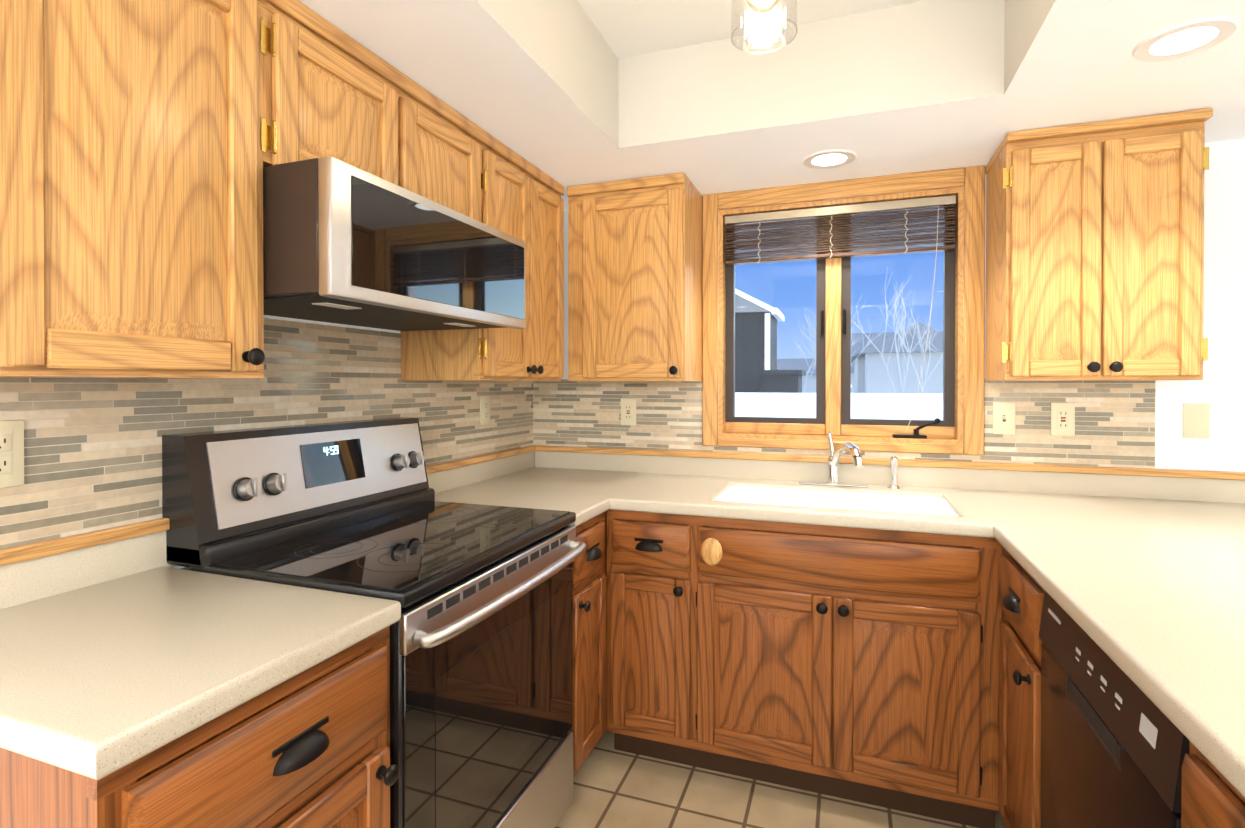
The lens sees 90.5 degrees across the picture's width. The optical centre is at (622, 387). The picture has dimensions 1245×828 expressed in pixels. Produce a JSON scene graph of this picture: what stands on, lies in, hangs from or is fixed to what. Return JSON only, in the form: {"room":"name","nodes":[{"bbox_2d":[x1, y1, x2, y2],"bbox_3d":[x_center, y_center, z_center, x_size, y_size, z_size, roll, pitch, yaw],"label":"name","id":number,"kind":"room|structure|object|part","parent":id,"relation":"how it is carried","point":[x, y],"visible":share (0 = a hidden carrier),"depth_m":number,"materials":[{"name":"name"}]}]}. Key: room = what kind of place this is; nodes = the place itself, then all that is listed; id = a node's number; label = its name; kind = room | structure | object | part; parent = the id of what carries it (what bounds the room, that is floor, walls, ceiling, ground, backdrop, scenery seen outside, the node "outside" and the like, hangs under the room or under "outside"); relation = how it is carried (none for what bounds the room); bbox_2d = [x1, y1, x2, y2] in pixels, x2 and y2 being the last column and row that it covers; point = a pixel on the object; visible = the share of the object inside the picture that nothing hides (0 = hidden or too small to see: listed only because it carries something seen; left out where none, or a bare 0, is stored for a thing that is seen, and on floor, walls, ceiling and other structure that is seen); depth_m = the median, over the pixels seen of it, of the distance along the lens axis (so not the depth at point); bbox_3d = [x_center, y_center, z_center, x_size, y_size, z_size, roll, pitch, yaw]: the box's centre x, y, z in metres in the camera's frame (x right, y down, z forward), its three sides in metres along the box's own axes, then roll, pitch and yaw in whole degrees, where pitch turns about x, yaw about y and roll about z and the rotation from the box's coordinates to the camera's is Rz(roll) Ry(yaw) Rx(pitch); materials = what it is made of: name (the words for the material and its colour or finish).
{"room":"kitchen","nodes":[
{"label":"kitchen","id":0,"kind":"room"},
{"bbox_2d":[173,315,399,568],"bbox_3d":[-1.306,0.048,0.644,0.120,2.500,5.350,0,0,20],"label":"wall","id":1,"kind":"structure","parent":0,"point":[315,322],"depth_m":1.74,"materials":[{"name":"white paint"}]},
{"bbox_2d":[0,0,283,378],"bbox_3d":[-0.924,-0.410,1.039,0.322,0.784,0.480,0,0,20],"label":"upper cabinet","id":2,"kind":"object","parent":1,"relation":"attached to","point":[143,143],"depth_m":0.99,"materials":[{"name":"brown wood"}]},
{"bbox_2d":[0,318,535,608],"bbox_3d":[-0.782,0.104,1.870,0.030,0.564,2.130,0,0,20],"label":"backsplash","id":3,"kind":"structure","parent":1,"relation":"attached to","point":[80,508],"depth_m":1.31,"materials":[{"name":"tile"}]},
{"bbox_2d":[0,420,23,487],"bbox_3d":[-1.077,0.115,1.065,0.008,0.117,0.072,0,0,20],"label":"outlet","id":4,"kind":"object","parent":3,"relation":"attached to","point":[11,453],"visible":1,"depth_m":1.08,"materials":[{"name":"beige plastic"}]},
{"bbox_2d":[480,396,489,424],"bbox_3d":[-0.556,0.091,2.502,0.008,0.117,0.072,0,0,20],"label":"outlet","id":5,"kind":"object","parent":3,"relation":"attached to","point":[484,410],"visible":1,"depth_m":2.49,"materials":[{"name":"beige plastic"}]},
{"bbox_2d":[280,0,427,198],"bbox_3d":[-0.766,-0.627,1.472,0.322,0.355,0.444,0,0,20],"label":"upper cabinet","id":6,"kind":"object","parent":1,"relation":"attached to","point":[344,102],"depth_m":1.40,"materials":[{"name":"brown wood"}]},
{"bbox_2d":[263,156,525,330],"bbox_3d":[-0.641,-0.309,1.599,0.474,0.264,0.756,0,0,20],"label":"microwave","id":7,"kind":"object","parent":6,"relation":"attached to","point":[346,243],"visible":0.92,"depth_m":1.32,"materials":[{"name":"silver metal"}]},
{"bbox_2d":[428,91,491,226],"bbox_3d":[-0.658,-0.629,1.772,0.322,0.355,0.443,0,0,20],"label":"upper cabinet","id":8,"kind":"object","parent":1,"relation":"attached to","point":[459,150],"depth_m":1.80,"materials":[{"name":"brown wood"}]},
{"bbox_2d":[400,136,543,380],"bbox_3d":[-0.521,-0.417,2.149,0.322,0.784,0.357,0,0,20],"label":"upper cabinet","id":9,"kind":"object","parent":1,"relation":"attached to","point":[481,354],"depth_m":2.06,"materials":[{"name":"brown wood"}]},
{"bbox_2d":[544,172,563,380],"bbox_3d":[-0.439,-0.419,2.377,0.322,0.784,0.339,0,0,20],"label":"upper cabinet","id":10,"kind":"object","parent":1,"relation":"attached to","point":[553,190],"depth_m":2.39,"materials":[{"name":"brown wood"}]},
{"bbox_3d":[-0.696,-0.786,1.671,0.318,0.039,1.837,0,0,20],"label":"crown","id":11,"kind":"part","parent":10,"relation":"part of","materials":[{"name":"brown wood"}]},
{"bbox_2d":[299,0,645,209],"bbox_3d":[-0.982,-0.950,0.387,0.660,0.300,5.100,0,0,20],"label":"soffit","id":12,"kind":"structure","parent":0,"point":[534,82],"depth_m":1.65,"materials":[{"name":"white paint"}]},
{"bbox_2d":[577,0,925,58],"bbox_3d":[-0.065,-1.148,0.054,2.610,0.100,5.100,0,0,20],"label":"ceiling","id":13,"kind":"structure","parent":0,"point":[628,28],"depth_m":1.85,"materials":[{"name":"white paint"}]},
{"bbox_2d":[731,0,797,52],"bbox_3d":[0.301,-0.928,1.316,0.140,0.356,0.140,0,0,20],"label":"pendant light","id":14,"kind":"object","parent":13,"relation":"hanging from","point":[761,8],"visible":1,"depth_m":1.35,"materials":[{"name":"clear glass"}]},
{"bbox_2d":[618,0,1004,195],"bbox_3d":[0.625,-0.962,2.188,1.135,0.300,0.620,0,0,20],"label":"soffit","id":15,"kind":"structure","parent":13,"relation":"attached to","point":[911,87],"depth_m":1.93,"materials":[{"name":"white paint"}]},
{"bbox_2d":[802,149,856,168],"bbox_3d":[0.733,-0.809,2.192,0.184,0.006,0.184,0,0,20],"label":"recessed light","id":16,"kind":"object","parent":15,"relation":"attached to","point":[826,159],"visible":1,"depth_m":2.18,"materials":[{"name":"white"}]},
{"bbox_2d":[555,727,1004,827],"bbox_3d":[-0.065,1.327,0.070,2.810,0.050,5.300,0,0,20],"label":"floor","id":17,"kind":"structure","parent":0,"point":[613,787],"depth_m":1.92,"materials":[{"name":"tile"}]},
{"bbox_2d":[0,626,398,827],"bbox_3d":[-0.777,0.860,1.003,0.626,0.872,0.465,0,0,20],"label":"base cabinet","id":18,"kind":"object","parent":17,"relation":"on","point":[311,750],"depth_m":0.86,"materials":[{"name":"brown wood"}]},
{"bbox_3d":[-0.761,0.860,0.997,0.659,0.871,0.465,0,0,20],"label":"drawer","id":19,"kind":"part","parent":18,"relation":"part of","materials":[{"name":"brown wood"}]},
{"bbox_2d":[0,567,400,779],"bbox_3d":[-0.777,0.401,0.992,0.633,0.040,0.480,0,0,20],"label":"countertop","id":20,"kind":"structure","parent":18,"relation":"on","point":[112,676],"depth_m":0.90,"materials":[{"name":"white"}]},
{"bbox_2d":[162,417,585,827],"bbox_3d":[-0.531,0.696,1.566,0.695,1.192,0.758,0,0,20],"label":"range","id":21,"kind":"object","parent":17,"relation":"on","point":[481,679],"visible":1,"depth_m":1.42,"materials":[{"name":"black metal"}]},
{"bbox_3d":[-0.255,0.708,1.466,0.107,0.599,0.750,0,0,20],"label":"door","id":22,"kind":"part","parent":21,"relation":"part of","materials":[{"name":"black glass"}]},
{"bbox_3d":[-0.287,1.120,1.480,0.035,0.205,0.750,0,0,20],"label":"drawer","id":23,"kind":"part","parent":21,"relation":"part of","materials":[{"name":"silver metal"}]},
{"bbox_2d":[569,509,623,777],"bbox_3d":[-0.356,0.853,2.082,0.681,0.872,0.327,0,0,20],"label":"base cabinet","id":24,"kind":"object","parent":17,"relation":"on","point":[598,573],"depth_m":2.03,"materials":[{"name":"brown wood"}]},
{"bbox_2d":[435,484,611,526],"bbox_3d":[-0.392,0.394,2.056,0.633,0.040,0.258,0,0,20],"label":"countertop","id":25,"kind":"structure","parent":24,"relation":"on","point":[586,506],"depth_m":2.09,"materials":[{"name":"white"}]},
{"bbox_2d":[624,511,747,770],"bbox_3d":[0.206,0.851,2.326,0.399,0.872,0.659,0,0,20],"label":"base cabinet","id":26,"kind":"object","parent":17,"relation":"on","point":[672,562],"depth_m":2.04,"materials":[{"name":"brown wood"}]},
{"bbox_2d":[472,432,991,536],"bbox_3d":[0.288,0.373,2.310,1.740,0.403,0.633,0,0,20],"label":"countertop","id":27,"kind":"structure","parent":26,"relation":"on","point":[894,507],"depth_m":2.24,"materials":[{"name":"white"}]},
{"bbox_2d":[799,432,867,487],"bbox_3d":[0.780,0.273,2.293,0.250,0.201,0.218,0,0,20],"label":"faucet","id":28,"kind":"object","parent":27,"relation":"on","point":[833,460],"depth_m":2.34,"materials":[{"name":"silver metal"}]},
{"bbox_2d":[694,516,1001,827],"bbox_3d":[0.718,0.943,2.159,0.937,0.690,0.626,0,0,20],"label":"base cabinet","id":29,"kind":"object","parent":17,"relation":"on","point":[894,669],"depth_m":1.85,"materials":[{"name":"brown wood"}]},
{"bbox_2d":[964,536,1044,827],"bbox_3d":[1.343,0.857,1.423,0.879,0.872,0.409,0,0,20],"label":"base cabinet","id":30,"kind":"object","parent":17,"relation":"on","point":[1005,611],"depth_m":1.65,"materials":[{"name":"brown wood"}]},
{"bbox_2d":[976,491,1244,797],"bbox_3d":[0.804,0.408,-0.092,0.866,0.040,4.798,0,0,20],"label":"countertop","id":31,"kind":"structure","parent":30,"relation":"on","point":[1158,585],"depth_m":1.19,"materials":[{"name":"white"}]},
{"bbox_2d":[1039,591,1188,827],"bbox_3d":[1.191,0.861,0.942,0.805,0.870,0.596,0,0,20],"label":"dishwasher","id":32,"kind":"object","parent":17,"relation":"on","point":[1114,744],"visible":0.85,"depth_m":1.05,"materials":[{"name":"black"}]},
{"bbox_2d":[1181,740,1244,827],"bbox_3d":[1.012,0.864,0.432,0.826,0.872,0.480,0,0,20],"label":"base cabinet","id":33,"kind":"object","parent":17,"relation":"on","point":[1208,799],"depth_m":0.73,"materials":[{"name":"brown wood"}]},
{"bbox_2d":[561,139,1244,471],"bbox_3d":[0.841,0.035,2.563,2.610,2.500,0.220,0,0,20],"label":"wall","id":34,"kind":"structure","parent":0,"point":[1220,387],"depth_m":2.04,"materials":[{"name":"white paint"}]},
{"bbox_2d":[567,173,701,380],"bbox_3d":[0.051,-0.420,2.537,0.485,0.784,0.355,0,0,20],"label":"upper cabinet","id":35,"kind":"object","parent":34,"relation":"attached to","point":[634,279],"visible":1,"depth_m":2.40,"materials":[{"name":"brown wood"}]},
{"bbox_2d":[702,165,984,454],"bbox_3d":[0.851,-0.284,2.491,1.048,1.060,0.133,0,0,20],"label":"window","id":36,"kind":"structure","parent":34,"relation":"in","point":[830,235],"depth_m":2.46,"materials":[{"name":"brown wood"}]},
{"bbox_3d":[0.862,-0.279,2.522,0.807,0.823,0.004,0,0,20],"label":"glass","id":37,"kind":"part","parent":36,"relation":"part of","materials":[{"name":"clear glass"}]},
{"bbox_2d":[536,378,1244,503],"bbox_3d":[0.799,0.173,2.446,2.610,0.419,0.030,0,0,20],"label":"backsplash","id":38,"kind":"structure","parent":34,"relation":"attached to","point":[1111,452],"depth_m":2.29,"materials":[{"name":"tile"}]},
{"bbox_2d":[621,399,635,424],"bbox_3d":[0.027,0.107,2.728,0.072,0.117,0.009,0,0,20],"label":"outlet","id":39,"kind":"object","parent":38,"relation":"attached to","point":[628,411],"visible":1,"depth_m":2.73,"materials":[{"name":"beige plastic"}]},
{"bbox_2d":[993,402,1015,434],"bbox_3d":[1.381,0.110,2.233,0.072,0.117,0.018,0,0,20],"label":"light switch","id":40,"kind":"object","parent":38,"relation":"attached to","point":[1004,417],"visible":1,"depth_m":2.23,"materials":[{"name":"beige plastic"}]},
{"bbox_2d":[1051,403,1074,435],"bbox_3d":[1.552,0.111,2.175,0.072,0.117,0.009,0,0,20],"label":"outlet","id":41,"kind":"object","parent":38,"relation":"attached to","point":[1062,419],"visible":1,"depth_m":2.17,"materials":[{"name":"beige plastic"}]},
{"bbox_2d":[985,108,1212,380],"bbox_3d":[1.507,-0.416,2.009,0.523,0.784,0.355,0,0,20],"label":"upper cabinet","id":42,"kind":"object","parent":34,"relation":"attached to","point":[1094,251],"visible":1,"depth_m":1.88,"materials":[{"name":"brown wood"}]},
{"bbox_2d":[1183,403,1209,438],"bbox_3d":[1.910,0.110,2.055,0.072,0.117,0.007,0,0,20],"label":"electrical outlet plate","id":43,"kind":"object","parent":34,"relation":"attached to","point":[1196,420],"visible":1,"depth_m":2.05,"materials":[{"name":"beige plastic"}]},
{"bbox_2d":[964,0,1244,167],"bbox_3d":[0.779,-0.946,-0.251,0.815,0.300,5.100,0,0,20],"label":"soffit","id":44,"kind":"structure","parent":0,"point":[1069,62],"depth_m":1.59,"materials":[{"name":"white paint"}]},
{"bbox_2d":[1132,16,1238,61],"bbox_3d":[1.301,-0.804,1.433,0.184,0.006,0.184,0,0,20],"label":"recessed light","id":45,"kind":"object","parent":44,"relation":"in","point":[1188,37],"visible":1,"depth_m":1.43,"materials":[{"name":"white"}]},
{"label":"outside","id":46,"kind":"structure","parent":0,"visible":0},
{"bbox_2d":[735,267,942,419],"bbox_3d":[20.893,-1.363,57.713,120.000,6.045,117.000,0,0,20],"label":"scenery","id":47,"kind":"structure","parent":46,"point":[753,362],"depth_m":11.81,"materials":[{"name":"white"}]}
]}

